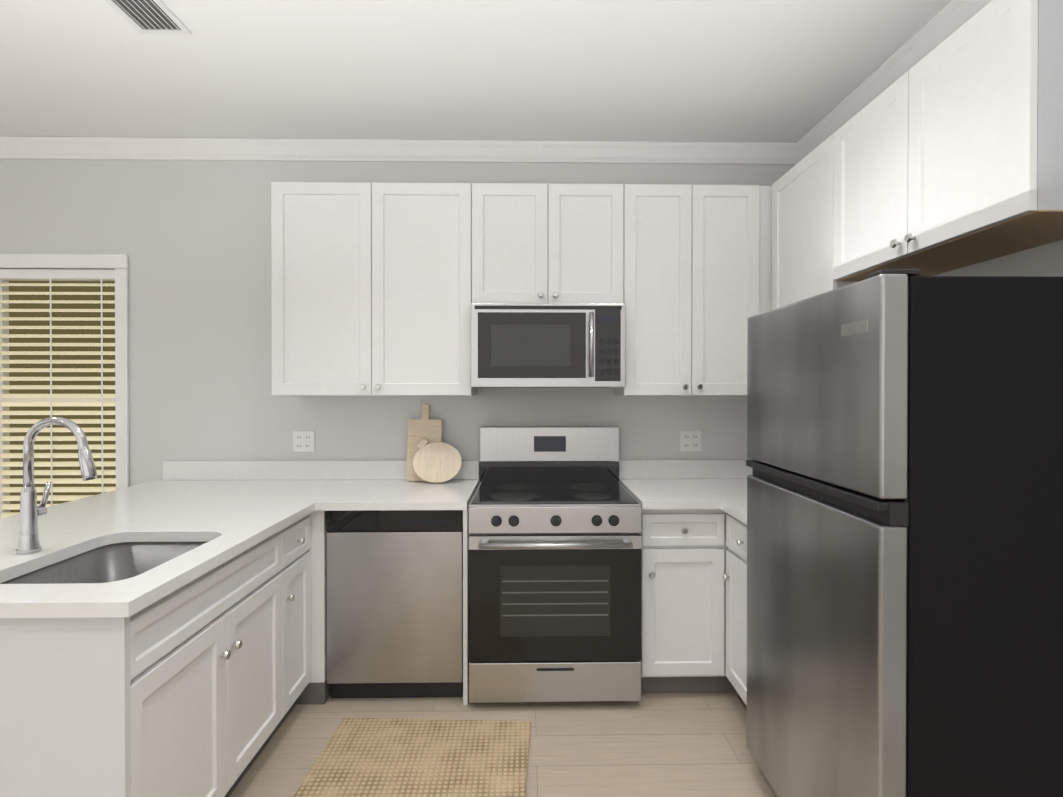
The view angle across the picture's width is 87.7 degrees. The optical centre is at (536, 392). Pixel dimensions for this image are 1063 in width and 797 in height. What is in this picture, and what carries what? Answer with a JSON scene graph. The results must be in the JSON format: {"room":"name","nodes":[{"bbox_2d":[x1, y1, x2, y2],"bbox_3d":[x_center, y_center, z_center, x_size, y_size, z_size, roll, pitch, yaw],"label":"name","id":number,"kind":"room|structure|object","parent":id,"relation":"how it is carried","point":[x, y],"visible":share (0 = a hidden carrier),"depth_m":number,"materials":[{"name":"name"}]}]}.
{"room":"kitchen","nodes":[
{"label":"kitchen","id":0,"kind":"room"},
{"bbox_2d":[0,159,794,486],"bbox_3d":[-1.559,0.009,3.132,6.120,2.768,0.120,0,0,-1],"label":"wall","id":1,"kind":"structure","parent":0,"point":[192,239],"depth_m":3.07,"materials":[{"name":"paint"}]},
{"bbox_2d":[0,280,114,512],"bbox_3d":[-2.684,0.038,3.128,0.728,1.448,0.050,0,0,-1],"label":"window unit","id":2,"kind":"structure","parent":1,"relation":"in","point":[4,331],"depth_m":3.11,"materials":[{"name":"white plastic"}]},
{"bbox_2d":[0,269,115,517],"bbox_3d":[-2.683,0.028,3.079,0.706,1.421,0.046,0,0,-1],"label":"window blinds","id":3,"kind":"object","parent":2,"relation":"attached to","point":[57,274],"visible":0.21,"depth_m":3.07,"materials":[{"name":"paint"}]},
{"bbox_2d":[0,254,128,489],"bbox_3d":[-2.683,0.051,3.027,0.900,1.625,0.048,0,0,-1],"label":"window","id":4,"kind":"structure","parent":1,"relation":"in","point":[118,263],"depth_m":3.04,"materials":[{"name":"paint"}]},
{"bbox_2d":[293,431,314,451],"bbox_3d":[-1.295,0.270,3.074,0.120,0.116,0.008,0,0,-1],"label":"electrical outlet","id":5,"kind":"object","parent":1,"relation":"attached to","point":[303,441],"visible":1,"depth_m":3.07,"materials":[{"name":"plastic"}]},
{"bbox_2d":[271,182,476,395],"bbox_3d":[-0.826,-0.518,2.915,0.991,1.063,0.325,0,0,-1],"label":"upper cabinet","id":6,"kind":"object","parent":1,"relation":"attached to","point":[377,289],"depth_m":2.76,"materials":[{"name":"white wood"}]},
{"bbox_2d":[0,136,800,164],"bbox_3d":[-1.557,-1.328,3.023,6.116,0.088,0.078,0,0,-1],"label":"crown molding","id":7,"kind":"structure","parent":1,"relation":"attached to","point":[11,147],"depth_m":3.03,"materials":[{"name":"paint"}]},
{"bbox_2d":[475,183,626,305],"bbox_3d":[0.051,-0.746,2.929,0.762,0.606,0.325,0,0,-1],"label":"upper cabinet","id":8,"kind":"object","parent":1,"relation":"attached to","point":[535,243],"depth_m":2.77,"materials":[{"name":"white wood"}]},
{"bbox_2d":[471,303,625,387],"bbox_3d":[0.052,-0.233,2.866,0.755,0.409,0.457,0,0,-1],"label":"microwave","id":9,"kind":"object","parent":8,"relation":"attached to","point":[548,345],"visible":1,"depth_m":2.69,"materials":[{"name":"silver metal"}]},
{"bbox_2d":[614,184,759,395],"bbox_3d":[0.776,-0.518,2.943,0.685,1.063,0.325,0,0,-1],"label":"upper cabinet","id":10,"kind":"object","parent":1,"relation":"attached to","point":[693,250],"depth_m":2.79,"materials":[{"name":"white wood"}]},
{"bbox_2d":[680,431,700,450],"bbox_3d":[0.865,0.270,3.111,0.120,0.116,0.008,0,0,-1],"label":"electrical outlet","id":11,"kind":"object","parent":1,"relation":"attached to","point":[690,440],"visible":1,"depth_m":3.11,"materials":[{"name":"plastic"}]},
{"bbox_2d":[759,186,770,313],"bbox_3d":[1.310,-0.518,2.949,0.382,1.063,0.333,0,0,-1],"label":"upper cabinet","id":12,"kind":"object","parent":1,"relation":"attached to","point":[765,191],"depth_m":2.81,"materials":[{"name":"white wood"}]},
{"bbox_2d":[0,0,951,142],"bbox_3d":[-1.508,-1.396,0.169,6.320,0.080,5.990,0,0,-1],"label":"ceiling","id":13,"kind":"structure","parent":0,"point":[790,71],"depth_m":2.33,"materials":[{"name":"paint"}]},
{"bbox_2d":[105,0,191,33],"bbox_3d":[-1.403,-1.362,1.878,0.190,0.009,0.445,0,0,-1],"label":"ceiling vent","id":14,"kind":"object","parent":13,"relation":"in","point":[150,16],"visible":1,"depth_m":2.01,"materials":[{"name":"white metal"}]},
{"bbox_2d":[229,692,777,796],"bbox_3d":[-1.508,1.452,0.187,6.320,0.080,5.990,0,0,-1],"label":"floor","id":15,"kind":"structure","parent":0,"point":[671,745],"depth_m":2.21,"materials":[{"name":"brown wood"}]},
{"bbox_2d":[0,516,310,796],"bbox_3d":[-1.355,0.962,1.895,0.766,0.874,1.147,0,0,-1],"label":"base cabinet","id":16,"kind":"object","parent":15,"relation":"on","point":[196,687],"visible":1,"depth_m":1.49,"materials":[{"name":"white wood"}]},
{"bbox_2d":[296,511,330,704],"bbox_3d":[-1.345,0.956,2.775,0.775,0.874,0.606,0,0,-1],"label":"base cabinet","id":17,"kind":"object","parent":15,"relation":"on","point":[317,690],"depth_m":2.48,"materials":[{"name":"white wood"}]},
{"bbox_2d":[0,460,478,617],"bbox_3d":[-1.195,0.451,2.187,1.776,0.140,1.782,0,0,-1],"label":"countertop","id":18,"kind":"structure","parent":17,"relation":"on","point":[226,510],"depth_m":2.23,"materials":[{"name":"white stone"}]},
{"bbox_2d":[16,417,96,553],"bbox_3d":[-1.478,0.280,1.721,0.234,0.415,0.092,0,0,-1],"label":"faucet","id":19,"kind":"object","parent":18,"relation":"on","point":[31,511],"visible":1,"depth_m":1.69,"materials":[{"name":"silver metal"}]},
{"bbox_2d":[0,542,206,583],"bbox_3d":[-1.280,0.635,1.686,0.458,0.215,0.570,0,0,-1],"label":"sink basin","id":20,"kind":"object","parent":18,"relation":"in","point":[114,562],"visible":0.04,"depth_m":1.91,"materials":[{"name":"metal"}]},
{"bbox_2d":[406,405,461,482],"bbox_3d":[-0.556,0.271,2.995,0.304,0.412,0.153,0,0,-1],"label":"cutting boards","id":21,"kind":"object","parent":18,"relation":"on","point":[432,457],"visible":1,"depth_m":2.98,"materials":[{"name":"brown wood"}]},
{"bbox_2d":[326,510,462,697],"bbox_3d":[-0.645,0.958,2.784,0.608,0.871,0.599,0,0,-1],"label":"dishwasher","id":22,"kind":"object","parent":15,"relation":"on","point":[394,603],"visible":0.79,"depth_m":2.49,"materials":[{"name":"silver metal"}]},
{"bbox_2d":[293,717,530,796],"bbox_3d":[-0.447,1.395,1.745,0.800,0.011,1.220,0,0,2],"label":"jute rug","id":23,"kind":"object","parent":15,"relation":"on","point":[377,757],"visible":0.94,"depth_m":2.09,"materials":[{"name":"beige wicker"}]},
{"bbox_2d":[468,426,641,702],"bbox_3d":[0.075,0.791,2.733,0.763,1.208,0.720,0,0,-1],"label":"range","id":24,"kind":"object","parent":15,"relation":"on","point":[555,527],"visible":1,"depth_m":2.43,"materials":[{"name":"silver metal"}]},
{"bbox_2d":[640,509,746,709],"bbox_3d":[0.988,0.957,2.608,1.036,0.874,1.021,0,0,-1],"label":"base cabinet","id":25,"kind":"object","parent":15,"relation":"on","point":[693,600],"visible":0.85,"depth_m":2.51,"materials":[{"name":"white wood"}]},
{"bbox_2d":[619,460,752,524],"bbox_3d":[0.987,0.448,2.605,1.041,0.140,1.022,0,0,-1],"label":"countertop","id":26,"kind":"structure","parent":25,"relation":"on","point":[684,484],"depth_m":2.94,"materials":[{"name":"white stone"}]},
{"bbox_2d":[746,269,1062,796],"bbox_3d":[1.138,0.554,1.672,0.717,1.688,0.780,0,0,-1],"label":"refrigerator","id":27,"kind":"object","parent":15,"relation":"on","point":[905,541],"visible":1,"depth_m":1.29,"materials":[{"name":"silver metal"}]},
{"bbox_2d":[934,239,1062,276],"bbox_3d":[1.600,0.027,0.291,0.100,2.768,5.910,0,0,-1],"label":"wall","id":28,"kind":"structure","parent":0,"point":[1045,260],"depth_m":1.73,"materials":[{"name":"paint"}]},
{"bbox_2d":[771,136,849,309],"bbox_3d":[1.346,-0.515,2.504,0.326,1.063,0.558,0,0,-1],"label":"upper cabinet","id":29,"kind":"object","parent":28,"relation":"attached to","point":[801,198],"depth_m":2.48,"materials":[{"name":"white wood"}]},
{"bbox_2d":[796,0,991,159],"bbox_3d":[1.511,-1.310,0.178,0.078,0.088,5.700,0,0,-1],"label":"crown molding","id":30,"kind":"structure","parent":28,"relation":"attached to","point":[945,22],"depth_m":2.26,"materials":[{"name":"paint"}]},
{"bbox_2d":[831,0,1062,283],"bbox_3d":[1.358,-0.746,1.788,0.326,0.591,0.871,0,0,-1],"label":"upper cabinet","id":31,"kind":"object","parent":28,"relation":"attached to","point":[945,155],"depth_m":1.60,"materials":[{"name":"white wood"}]},
{"label":"outside","id":32,"kind":"structure","parent":0,"visible":0},
{"bbox_2d":[9,281,115,511],"bbox_3d":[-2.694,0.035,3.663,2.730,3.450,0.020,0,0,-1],"label":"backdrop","id":33,"kind":"structure","parent":32,"point":[60,331],"depth_m":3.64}
]}

